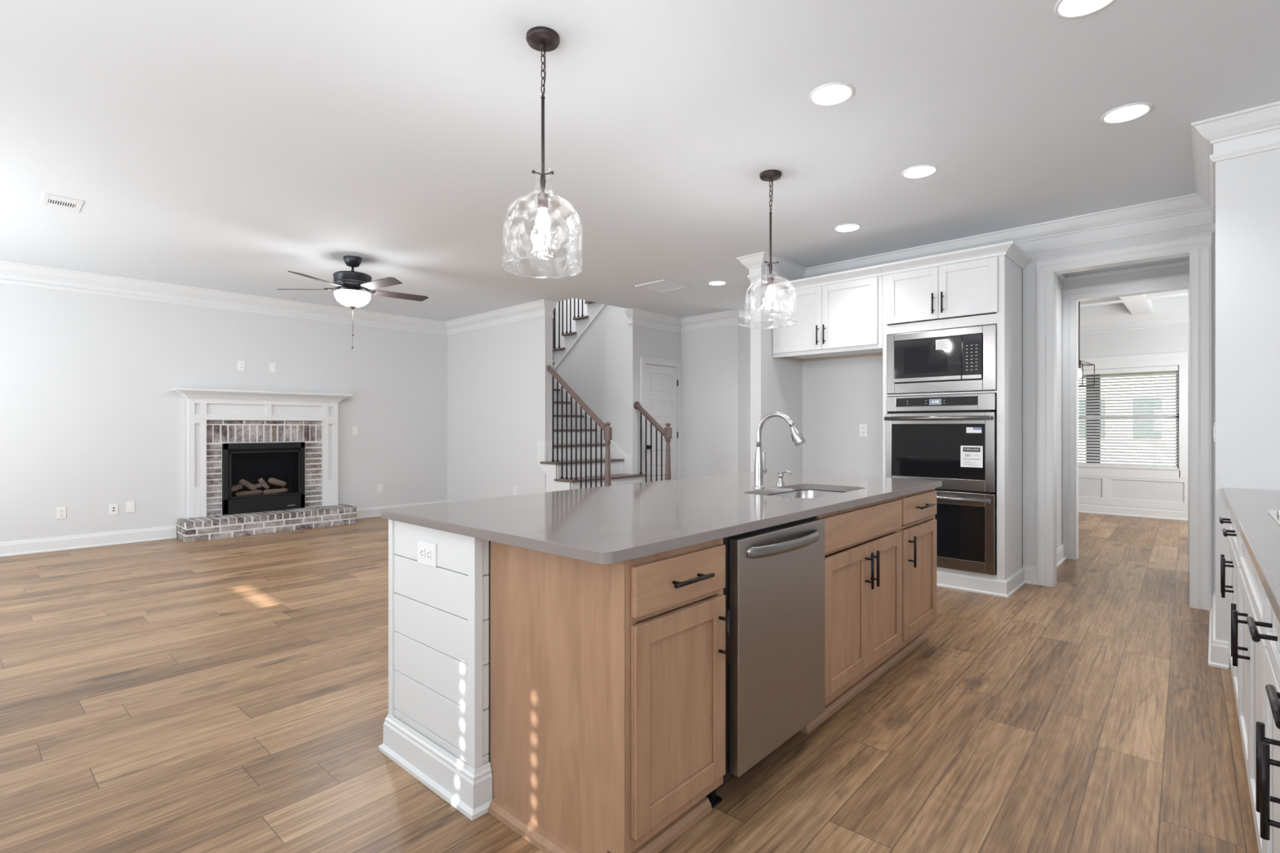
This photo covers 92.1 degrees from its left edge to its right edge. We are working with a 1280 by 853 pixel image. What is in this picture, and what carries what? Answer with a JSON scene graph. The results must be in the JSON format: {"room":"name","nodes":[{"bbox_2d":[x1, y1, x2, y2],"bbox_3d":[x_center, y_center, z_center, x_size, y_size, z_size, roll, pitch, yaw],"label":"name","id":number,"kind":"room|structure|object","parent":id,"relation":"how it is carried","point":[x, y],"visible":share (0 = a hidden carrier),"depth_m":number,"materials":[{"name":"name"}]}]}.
{"room":"kitchen","nodes":[
{"label":"kitchen","id":0,"kind":"room"},
{"bbox_2d":[0,283,562,542],"bbox_3d":[-4.608,-1.420,7.544,0.150,5.300,9.450,0,0,43],"label":"wall","id":1,"kind":"structure","parent":0,"point":[92,419],"depth_m":6.73,"materials":[{"name":"grey paint"}]},
{"bbox_2d":[56,506,66,519],"bbox_3d":[-5.782,0.859,6.168,0.010,0.115,0.072,0,0,43],"label":"wall outlet","id":2,"kind":"object","parent":1,"relation":"attached to","point":[61,511],"visible":1,"depth_m":6.17,"materials":[{"name":"white plastic"}]},
{"bbox_2d":[0,525,177,556],"bbox_3d":[-6.401,1.163,5.490,0.028,0.135,3.700,0,0,43],"label":"baseboard","id":3,"kind":"structure","parent":1,"relation":"attached to","point":[95,540],"depth_m":6.29,"materials":[{"name":"white paint"}]},
{"bbox_2d":[109,503,118,515],"bbox_3d":[-5.509,0.860,6.459,0.012,0.115,0.072,0,0,43],"label":"cable plate","id":4,"kind":"object","parent":1,"relation":"attached to","point":[113,508],"visible":1,"depth_m":6.46,"materials":[{"name":"white plastic"}]},
{"bbox_2d":[125,501,134,512],"bbox_3d":[-5.418,0.850,6.561,0.006,0.115,0.072,0,0,43],"label":"cover plate","id":5,"kind":"object","parent":1,"relation":"attached to","point":[130,506],"visible":1,"depth_m":6.56,"materials":[{"name":"white plastic"}]},
{"bbox_2d":[237,360,244,370],"bbox_3d":[-4.719,-0.728,7.308,0.010,0.115,0.072,0,0,43],"label":"wall outlet","id":6,"kind":"object","parent":1,"relation":"attached to","point":[241,364],"visible":1,"depth_m":7.30,"materials":[{"name":"white plastic"}]},
{"bbox_2d":[269,363,275,373],"bbox_3d":[-4.496,-0.725,7.550,0.006,0.115,0.072,0,0,43],"label":"cover plate","id":7,"kind":"object","parent":1,"relation":"attached to","point":[272,366],"visible":1,"depth_m":7.55,"materials":[{"name":"white plastic"}]},
{"bbox_2d":[0,260,557,336],"bbox_3d":[-4.352,-1.465,5.925,2.432,0.200,7.130,0,0,43],"label":"trim","id":8,"kind":"structure","parent":1,"relation":"attached to","point":[11,273],"depth_m":7.32,"materials":[{"name":"white paint"}]},
{"bbox_2d":[352,426,357,435],"bbox_3d":[-3.818,0.051,8.274,0.010,0.115,0.072,0,0,43],"label":"light switch","id":9,"kind":"object","parent":1,"relation":"attached to","point":[354,428],"visible":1,"depth_m":8.27,"materials":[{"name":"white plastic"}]},
{"bbox_2d":[377,484,382,493],"bbox_3d":[-3.587,0.849,8.522,0.010,0.115,0.072,0,0,43],"label":"wall outlet","id":10,"kind":"object","parent":1,"relation":"attached to","point":[380,487],"visible":1,"depth_m":8.52,"materials":[{"name":"white plastic"}]},
{"bbox_2d":[447,317,552,501],"bbox_3d":[-1.996,-0.168,8.520,2.340,2.795,0.120,0,0,43],"label":"wall","id":11,"kind":"structure","parent":0,"point":[500,384],"depth_m":8.35,"materials":[{"name":"grey paint"}]},
{"bbox_2d":[356,499,453,519],"bbox_3d":[-2.625,1.163,7.992,2.140,0.135,1.510,0,0,43],"label":"baseboard","id":12,"kind":"structure","parent":11,"relation":"attached to","point":[362,513],"depth_m":8.47,"materials":[{"name":"white paint"}]},
{"bbox_2d":[513,485,516,494],"bbox_3d":[-1.638,0.825,8.097,0.072,0.115,0.010,0,0,43],"label":"wall outlet","id":13,"kind":"object","parent":11,"relation":"attached to","point":[514,486],"visible":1,"depth_m":8.09,"materials":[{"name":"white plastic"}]},
{"bbox_2d":[552,302,637,474],"bbox_3d":[-1.068,-0.270,9.214,2.750,3.000,0.100,0,0,43],"label":"wall","id":14,"kind":"structure","parent":0,"point":[601,367],"depth_m":8.56,"materials":[{"name":"grey paint"}]},
{"bbox_2d":[0,512,1258,852],"bbox_3d":[0.980,1.280,4.966,12.140,0.100,13.600,0,0,43],"label":"floor","id":15,"kind":"structure","parent":0,"point":[226,695],"depth_m":2.54,"materials":[{"name":"brown wood"}]},
{"bbox_2d":[177,503,356,542],"bbox_3d":[-4.376,1.124,7.362,0.437,0.216,1.794,0,0,43],"label":"brick hearth","id":16,"kind":"object","parent":15,"relation":"on","point":[251,523],"visible":1,"depth_m":7.12,"materials":[{"name":"grey brick"}]},
{"bbox_2d":[172,387,352,518],"bbox_3d":[-4.459,0.296,7.436,0.215,1.442,1.871,0,0,43],"label":"fireplace mantel","id":17,"kind":"object","parent":16,"relation":"on","point":[203,405],"visible":1,"depth_m":7.30,"materials":[{"name":"white paint"}]},
{"bbox_2d":[172,387,352,396],"bbox_3d":[-4.459,-0.413,7.436,0.215,0.023,1.871,0,0,43],"label":"shelf","id":18,"kind":"object","parent":17,"relation":"attached to","point":[181,390],"depth_m":7.23,"materials":[{"name":"white paint"}]},
{"bbox_2d":[222,442,305,514],"bbox_3d":[-4.652,0.600,7.572,0.427,0.816,0.872,0,0,43],"label":"gas fireplace insert","id":19,"kind":"object","parent":16,"relation":"on","point":[257,477],"visible":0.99,"depth_m":7.59,"materials":[{"name":"black paint"}]},
{"bbox_2d":[206,420,322,516],"bbox_3d":[-4.524,0.461,7.490,0.045,1.112,1.255,0,0,43],"label":"brick surround","id":20,"kind":"object","parent":16,"relation":"on","point":[218,432],"visible":0.99,"depth_m":7.42,"materials":[{"name":"grey brick"}]},
{"bbox_2d":[378,519,492,820],"bbox_3d":[0.137,0.786,3.140,0.634,0.888,2.688,0,0,42],"label":"panel","id":21,"kind":"object","parent":15,"relation":"on","point":[437,725],"visible":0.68,"depth_m":2.10,"materials":[{"name":"white wood"}]},
{"bbox_2d":[417,539,436,568],"bbox_3d":[-0.750,0.445,2.167,0.125,0.082,0.010,0,0,42],"label":"wall outlet","id":22,"kind":"object","parent":21,"relation":"attached to","point":[426,551],"visible":1,"depth_m":2.16,"materials":[{"name":"white plastic"}]},
{"bbox_2d":[420,547,424,558],"bbox_3d":[-0.768,0.445,2.179,0.028,0.033,0.003,0,0,42],"label":"socket","id":23,"kind":"object","parent":22,"relation":"attached to","point":[422,549],"depth_m":2.18,"materials":[{"name":"white plastic"}]},
{"bbox_2d":[426,549,431,559],"bbox_3d":[-0.737,0.445,2.151,0.028,0.033,0.003,0,0,42],"label":"socket","id":24,"kind":"object","parent":22,"relation":"attached to","point":[428,551],"depth_m":2.15,"materials":[{"name":"white plastic"}]},
{"bbox_2d":[537,297,671,492],"bbox_3d":[-0.879,-0.809,8.901,3.453,4.077,2.260,0,0,43],"label":"staircase","id":25,"kind":"structure","parent":15,"relation":"on","point":[576,436],"depth_m":7.90,"materials":[{"name":"brown wood"}]},
{"bbox_2d":[488,537,730,852],"bbox_3d":[-0.099,0.786,1.950,0.659,0.888,0.485,0,0,42],"label":"base cabinet","id":26,"kind":"object","parent":15,"relation":"on","point":[608,681],"visible":0.88,"depth_m":1.77,"materials":[{"name":"brown wood"}]},
{"bbox_2d":[380,471,942,564],"bbox_3d":[0.380,0.326,2.947,1.220,0.031,2.746,0,0,42],"label":"countertop","id":27,"kind":"structure","parent":26,"relation":"on","point":[616,523],"depth_m":2.29,"materials":[{"name":"grey stone"}]},
{"bbox_2d":[753,412,805,488],"bbox_3d":[0.698,0.117,3.081,0.284,0.385,0.083,0,0,42],"label":"kitchen faucet","id":28,"kind":"object","parent":27,"relation":"on","point":[760,468],"visible":1,"depth_m":3.13,"materials":[{"name":"silver metal"}]},
{"bbox_2d":[776,470,791,485],"bbox_3d":[0.760,0.268,3.258,0.086,0.084,0.044,0,0,42],"label":"soap dispenser","id":29,"kind":"object","parent":27,"relation":"on","point":[780,482],"visible":1,"depth_m":3.26,"materials":[{"name":"silver metal"}]},
{"bbox_2d":[765,489,843,497],"bbox_3d":[0.820,0.443,3.033,0.386,0.200,0.689,0,0,42],"label":"undermount sink","id":30,"kind":"object","parent":27,"relation":"in","point":[798,493],"visible":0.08,"depth_m":3.33,"materials":[{"name":"grey metal"}]},
{"bbox_2d":[706,515,824,808],"bbox_3d":[0.301,0.787,2.359,0.669,0.885,0.650,0,0,42],"label":"dishwasher","id":31,"kind":"object","parent":15,"relation":"on","point":[774,591],"visible":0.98,"depth_m":2.10,"materials":[{"name":"silver metal"}]},
{"bbox_2d":[799,489,902,733],"bbox_3d":[0.803,0.786,2.955,0.659,0.888,0.897,0,0,42],"label":"base cabinet","id":32,"kind":"object","parent":15,"relation":"on","point":[863,544],"visible":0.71,"depth_m":2.72,"materials":[{"name":"brown wood"}]},
{"bbox_2d":[884,488,937,668],"bbox_3d":[1.299,0.786,3.508,0.659,0.888,0.588,0,0,42],"label":"base cabinet","id":33,"kind":"object","parent":15,"relation":"on","point":[918,530],"visible":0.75,"depth_m":3.30,"materials":[{"name":"brown wood"}]},
{"bbox_2d":[879,240,1032,598],"bbox_3d":[2.516,-0.046,4.938,0.953,2.553,0.631,0,0,43],"label":"tall cabinet","id":34,"kind":"object","parent":15,"relation":"on","point":[980,286],"visible":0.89,"depth_m":4.67,"materials":[{"name":"white paint"}]},
{"bbox_2d":[884,393,995,575],"bbox_3d":[2.302,0.416,4.774,0.790,1.328,0.158,0,0,43],"label":"double wall oven","id":35,"kind":"object","parent":34,"relation":"attached to","point":[950,439],"visible":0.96,"depth_m":4.68,"materials":[{"name":"silver metal"}]},
{"bbox_2d":[962,455,980,465],"bbox_3d":[2.471,0.248,4.600,0.120,0.074,0.001,0,0,43],"label":"print","id":36,"kind":"object","parent":35,"relation":"attached to","point":[966,460],"depth_m":4.60},
{"bbox_2d":[886,324,996,394],"bbox_3d":[2.435,-0.511,4.913,0.795,0.482,0.412,0,0,43],"label":"microwave","id":37,"kind":"object","parent":34,"relation":"in","point":[961,359],"visible":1,"depth_m":4.74,"materials":[{"name":"silver metal"}]},
{"bbox_2d":[1218,507,1240,720],"bbox_3d":[2.747,0.786,2.450,0.642,0.888,0.898,0,0,42],"label":"base cabinet","id":38,"kind":"object","parent":15,"relation":"on","point":[1233,566],"visible":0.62,"depth_m":2.61,"materials":[{"name":"white paint"}]},
{"bbox_2d":[1231,532,1266,852],"bbox_3d":[2.075,0.786,1.700,0.642,0.888,1.103,0,0,42],"label":"base cabinet","id":39,"kind":"object","parent":15,"relation":"on","point":[1251,655],"visible":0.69,"depth_m":1.87,"materials":[{"name":"white paint"}]},
{"bbox_2d":[1246,592,1279,852],"bbox_3d":[1.370,0.786,0.915,0.642,0.888,0.993,0,0,42],"label":"base cabinet","id":40,"kind":"object","parent":15,"relation":"on","point":[1267,735],"visible":0.86,"depth_m":1.26,"materials":[{"name":"white paint"}]},
{"bbox_2d":[1222,487,1279,624],"bbox_3d":[2.128,0.326,1.714,0.660,0.031,3.297,0,0,42],"label":"countertop","id":41,"kind":"structure","parent":40,"relation":"on","point":[1260,532],"depth_m":1.85,"materials":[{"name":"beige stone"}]},
{"bbox_2d":[1267,510,1279,525],"bbox_3d":[2.227,0.285,1.786,0.530,0.050,0.795,0,0,42],"label":"gas cooktop","id":42,"kind":"object","parent":41,"relation":"in","point":[1275,514],"visible":1,"depth_m":2.08,"materials":[{"name":"silver metal"}]},
{"bbox_2d":[0,0,1279,321],"bbox_3d":[0.438,-1.715,4.275,11.990,0.300,11.550,0,0,43],"label":"ceiling","id":43,"kind":"structure","parent":0,"point":[237,146],"depth_m":3.23,"materials":[{"name":"paint"}]},
{"bbox_2d":[40,192,84,213],"bbox_3d":[-4.031,-1.562,4.306,0.330,0.006,0.200,0,0,43],"label":"ceiling vent","id":44,"kind":"object","parent":43,"relation":"in","point":[48,200],"visible":1,"depth_m":4.29,"materials":[{"name":"white metal"}]},
{"bbox_2d":[276,255,428,348],"bbox_3d":[-2.615,-1.145,5.697,1.301,0.840,1.308,0,0,43],"label":"ceiling fan","id":45,"kind":"object","parent":43,"relation":"hanging from","point":[352,281],"visible":1,"depth_m":5.61,"materials":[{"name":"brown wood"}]},
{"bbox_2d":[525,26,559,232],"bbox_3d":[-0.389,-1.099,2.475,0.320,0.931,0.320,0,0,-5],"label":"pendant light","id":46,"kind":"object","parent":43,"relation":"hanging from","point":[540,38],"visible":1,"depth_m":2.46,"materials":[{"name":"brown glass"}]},
{"bbox_2d":[537,174,548,210],"bbox_3d":[-0.389,-0.941,2.475,0.041,0.138,0.042,0,0,43],"label":"socket","id":47,"kind":"object","parent":46,"relation":"attached to","point":[543,197],"depth_m":2.46,"materials":[{"name":"grey metal"}]},
{"bbox_2d":[635,279,689,293],"bbox_3d":[0.248,-1.558,6.835,0.420,0.014,0.435,0,0,43],"label":"ceiling vent","id":48,"kind":"object","parent":43,"relation":"in","point":[660,286],"visible":1,"depth_m":6.82,"materials":[{"name":"white metal"}]},
{"bbox_2d":[707,280,726,285],"bbox_3d":[0.838,-1.562,6.698,0.204,0.007,0.204,0,0,43],"label":"recessed light","id":49,"kind":"object","parent":43,"relation":"in","point":[713,282],"visible":1,"depth_m":6.68,"materials":[{"name":"white paint"}]},
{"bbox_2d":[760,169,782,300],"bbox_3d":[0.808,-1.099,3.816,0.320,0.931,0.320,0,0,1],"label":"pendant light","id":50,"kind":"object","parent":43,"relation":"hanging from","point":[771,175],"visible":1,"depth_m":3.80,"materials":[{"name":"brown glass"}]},
{"bbox_2d":[767,263,773,286],"bbox_3d":[0.808,-0.941,3.816,0.041,0.138,0.042,0,0,43],"label":"socket","id":51,"kind":"object","parent":50,"relation":"attached to","point":[770,277],"depth_m":3.80,"materials":[{"name":"grey metal"}]},
{"bbox_2d":[808,81,854,106],"bbox_3d":[0.900,-1.562,2.901,0.204,0.007,0.204,0,0,43],"label":"recessed light","id":52,"kind":"object","parent":43,"relation":"in","point":[830,94],"visible":1,"depth_m":2.89,"materials":[{"name":"white paint"}]},
{"bbox_2d":[834,222,861,232],"bbox_3d":[1.628,-1.562,4.840,0.204,0.007,0.204,0,0,43],"label":"recessed light","id":53,"kind":"object","parent":43,"relation":"in","point":[851,227],"visible":1,"depth_m":4.82,"materials":[{"name":"white paint"}]},
{"bbox_2d":[901,164,937,178],"bbox_3d":[1.711,-1.562,3.778,0.204,0.007,0.204,0,0,43],"label":"recessed light","id":54,"kind":"object","parent":43,"relation":"in","point":[917,171],"visible":1,"depth_m":3.77,"materials":[{"name":"white paint"}]},
{"bbox_2d":[1053,0,1115,18],"bbox_3d":[1.636,-1.562,2.255,0.204,0.007,0.204,0,0,43],"label":"recessed light","id":55,"kind":"object","parent":43,"relation":"in","point":[1068,9],"visible":1,"depth_m":2.29,"materials":[{"name":"white paint"}]},
{"bbox_2d":[1100,102,1152,124],"bbox_3d":[2.422,-1.562,3.074,0.204,0.007,0.204,0,0,43],"label":"recessed light","id":56,"kind":"object","parent":43,"relation":"in","point":[1132,111],"visible":1,"depth_m":3.06,"materials":[{"name":"white paint"}]},
{"bbox_2d":[637,325,680,474],"bbox_3d":[0.245,-0.168,8.679,0.100,2.795,0.910,0,0,43],"label":"wall","id":57,"kind":"structure","parent":0,"point":[652,343],"depth_m":8.54,"materials":[{"name":"grey paint"}]},
{"bbox_2d":[640,356,681,482],"bbox_3d":[0.306,0.140,8.656,0.111,2.180,0.859,0,0,43],"label":"door","id":58,"kind":"structure","parent":57,"relation":"in","point":[660,385],"depth_m":8.67,"materials":[{"name":"white paint"}]},
{"bbox_2d":[623,307,750,333],"bbox_3d":[1.309,-1.465,9.012,1.162,0.200,3.232,0,0,43],"label":"trim","id":59,"kind":"structure","parent":57,"relation":"attached to","point":[636,317],"depth_m":8.49,"materials":[{"name":"white paint"}]},
{"bbox_2d":[745,327,750,471],"bbox_3d":[2.541,-0.168,8.809,1.300,2.795,2.049,0,0,43],"label":"wall","id":60,"kind":"structure","parent":0,"point":[747,330],"depth_m":8.47,"materials":[{"name":"grey paint"}]},
{"bbox_2d":[750,277,802,473],"bbox_3d":[1.367,-0.168,5.996,0.111,2.795,0.895,0,0,43],"label":"wall","id":61,"kind":"structure","parent":0,"point":[775,383],"depth_m":5.75,"materials":[{"name":"grey paint"}]},
{"bbox_2d":[562,264,1189,478],"bbox_3d":[2.124,-1.420,7.659,9.540,5.300,0.200,0,0,43],"label":"wall","id":62,"kind":"structure","parent":0,"point":[713,361],"depth_m":8.55,"materials":[{"name":"grey paint"}]},
{"bbox_2d":[1062,272,1189,573],"bbox_3d":[4.366,-0.032,5.497,0.999,2.523,0.144,0,0,43],"label":"trim","id":63,"kind":"structure","parent":62,"relation":"attached to","point":[1071,296],"depth_m":5.74,"materials":[{"name":"white paint"}]},
{"bbox_2d":[1078,503,1187,520],"bbox_3d":[5.233,1.163,7.371,4.400,0.135,3.780,0,0,43],"label":"baseboard","id":64,"kind":"structure","parent":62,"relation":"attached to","point":[1161,513],"depth_m":8.48,"materials":[{"name":"white paint"}]},
{"bbox_2d":[1080,296,1187,333],"bbox_3d":[5.233,-1.522,7.371,4.400,0.355,3.780,0,0,43],"label":"trim","id":65,"kind":"structure","parent":62,"relation":"attached to","point":[1171,312],"depth_m":8.48,"materials":[{"name":"white paint"}]},
{"bbox_2d":[802,222,1215,607],"bbox_3d":[2.781,-0.168,5.207,3.034,2.795,0.120,0,0,43],"label":"wall","id":66,"kind":"structure","parent":0,"point":[842,394],"depth_m":5.69,"materials":[{"name":"grey paint"}]},
{"bbox_2d":[773,265,882,361],"bbox_3d":[1.791,-0.987,5.614,1.026,0.673,0.631,0,0,43],"label":"upper cabinet","id":67,"kind":"object","parent":66,"relation":"attached to","point":[838,315],"visible":0.94,"depth_m":5.40,"materials":[{"name":"white paint"}]},
{"bbox_2d":[859,423,867,436],"bbox_3d":[2.087,0.030,5.766,0.076,0.118,0.010,0,0,43],"label":"wall outlet","id":68,"kind":"object","parent":66,"relation":"attached to","point":[863,427],"visible":1,"depth_m":5.76,"materials":[{"name":"white plastic"}]},
{"bbox_2d":[1022,565,1037,585],"bbox_3d":[3.061,1.163,4.845,0.103,0.135,0.028,0,0,43],"label":"baseboard","id":69,"kind":"structure","parent":66,"relation":"attached to","point":[1029,571],"depth_m":4.84,"materials":[{"name":"white paint"}]},
{"bbox_2d":[1035,231,1211,610],"bbox_3d":[3.502,-0.038,4.518,1.004,2.536,0.144,0,0,43],"label":"trim","id":70,"kind":"structure","parent":66,"relation":"attached to","point":[1197,247],"depth_m":4.35,"materials":[{"name":"white paint"}]},
{"bbox_2d":[1057,275,1063,547],"bbox_3d":[3.530,-0.168,5.402,0.115,2.795,1.185,0,0,43],"label":"wall","id":71,"kind":"structure","parent":0,"point":[1060,282],"depth_m":5.67,"materials":[{"name":"grey paint"}]},
{"bbox_2d":[1057,544,1066,566],"bbox_3d":[3.587,1.163,5.367,0.041,0.135,1.213,0,0,43],"label":"baseboard","id":72,"kind":"structure","parent":71,"relation":"attached to","point":[1061,557],"depth_m":5.62,"materials":[{"name":"white paint"}]},
{"bbox_2d":[1078,324,1187,502],"bbox_3d":[6.570,-0.235,8.805,4.600,2.930,0.140,0,0,43],"label":"wall","id":73,"kind":"structure","parent":0,"point":[1174,339],"depth_m":8.48,"materials":[{"name":"grey paint"}]},
{"bbox_2d":[1078,357,1187,479],"bbox_3d":[6.585,-0.105,8.749,1.798,1.610,0.140,0,0,43],"label":"window","id":74,"kind":"structure","parent":73,"relation":"in","point":[1083,470],"depth_m":8.28,"materials":[{"name":"white paint"}]},
{"bbox_2d":[1078,365,1177,468],"bbox_3d":[6.566,-0.132,8.729,1.578,1.371,0.065,0,0,43],"label":"window blind","id":75,"kind":"object","parent":74,"relation":"attached to","point":[1165,368],"visible":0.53,"depth_m":8.53,"materials":[{"name":"white plastic"}]},
{"bbox_2d":[1078,351,1187,511],"bbox_3d":[6.517,0.055,8.748,4.400,2.090,0.014,0,0,43],"label":"trim","id":76,"kind":"structure","parent":73,"relation":"attached to","point":[1105,500],"depth_m":8.50,"materials":[{"name":"white paint"}]},
{"bbox_2d":[1080,295,1187,308],"bbox_3d":[5.240,-1.750,7.379,4.600,0.100,4.040,0,0,43],"label":"ceiling","id":77,"kind":"structure","parent":0,"point":[1182,295],"depth_m":8.47,"materials":[{"name":"paint"}]},
{"bbox_2d":[1078,301,1094,386],"bbox_3d":[5.264,-1.093,7.397,0.222,1.214,0.222,0,0,-22],"label":"lantern","id":78,"kind":"object","parent":77,"relation":"hanging from","point":[1080,373],"visible":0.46,"depth_m":7.39,"materials":[{"name":"black metal"}]},
{"bbox_2d":[1080,288,1187,315],"bbox_3d":[5.233,-1.615,7.371,4.400,0.170,3.780,0,0,43],"label":"beams","id":79,"kind":"structure","parent":77,"relation":"attached to","point":[1136,304],"depth_m":7.57,"materials":[{"name":"white paint"}]},
{"bbox_2d":[1215,148,1279,668],"bbox_3d":[4.619,-0.168,2.608,3.200,2.795,1.415,0,0,43],"label":"wall","id":80,"kind":"structure","parent":0,"point":[1247,188],"depth_m":3.11,"materials":[{"name":"grey paint"}]},
{"bbox_2d":[736,101,1279,283],"bbox_3d":[3.397,-1.465,3.671,6.437,0.200,1.487,0,0,43],"label":"trim","id":81,"kind":"structure","parent":80,"relation":"attached to","point":[1255,130],"depth_m":4.39,"materials":[{"name":"white paint"}]},
{"bbox_2d":[1057,256,1189,281],"bbox_3d":[4.082,-1.465,4.887,1.395,0.200,1.185,0,0,43],"label":"trim","id":82,"kind":"structure","parent":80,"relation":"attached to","point":[1180,261],"depth_m":5.47,"materials":[{"name":"white paint"}]},
{"bbox_2d":[1213,422,1215,442],"bbox_3d":[3.372,0.030,3.624,0.010,0.115,0.072,0,0,43],"label":"light switch","id":83,"kind":"object","parent":80,"relation":"attached to","point":[1214,427],"visible":1,"depth_m":3.60,"materials":[{"name":"white plastic"}]},
{"bbox_2d":[1208,591,1229,670],"bbox_3d":[3.407,1.163,3.637,0.078,0.135,1.323,0,0,43],"label":"baseboard","id":84,"kind":"structure","parent":80,"relation":"attached to","point":[1218,650],"depth_m":3.17,"materials":[{"name":"white paint"}]},
{"label":"outside","id":85,"kind":"structure","parent":0,"visible":0},
{"bbox_3d":[19.198,1.780,20.588,50.000,0.100,33.700,0,0,43],"label":"lawn","id":86,"kind":"structure","parent":85,"visible":0},
{"bbox_2d":[1078,370,1175,465],"bbox_3d":[23.260,-2.620,27.876,24.000,8.700,9.500,0,0,43],"label":"house","id":87,"kind":"structure","parent":86,"relation":"on","point":[1172,371],"depth_m":25.05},
{"bbox_3d":[6.195,1.505,11.042,18.000,0.450,2.400,0,0,43],"label":"porch","id":88,"kind":"object","parent":86,"relation":"on","visible":0},
{"bbox_2d":[1085,374,1100,462],"bbox_3d":[7.808,-0.095,10.631,0.240,2.750,0.260,0,0,43],"label":"porch column","id":89,"kind":"structure","parent":88,"relation":"on","point":[1086,375],"depth_m":10.56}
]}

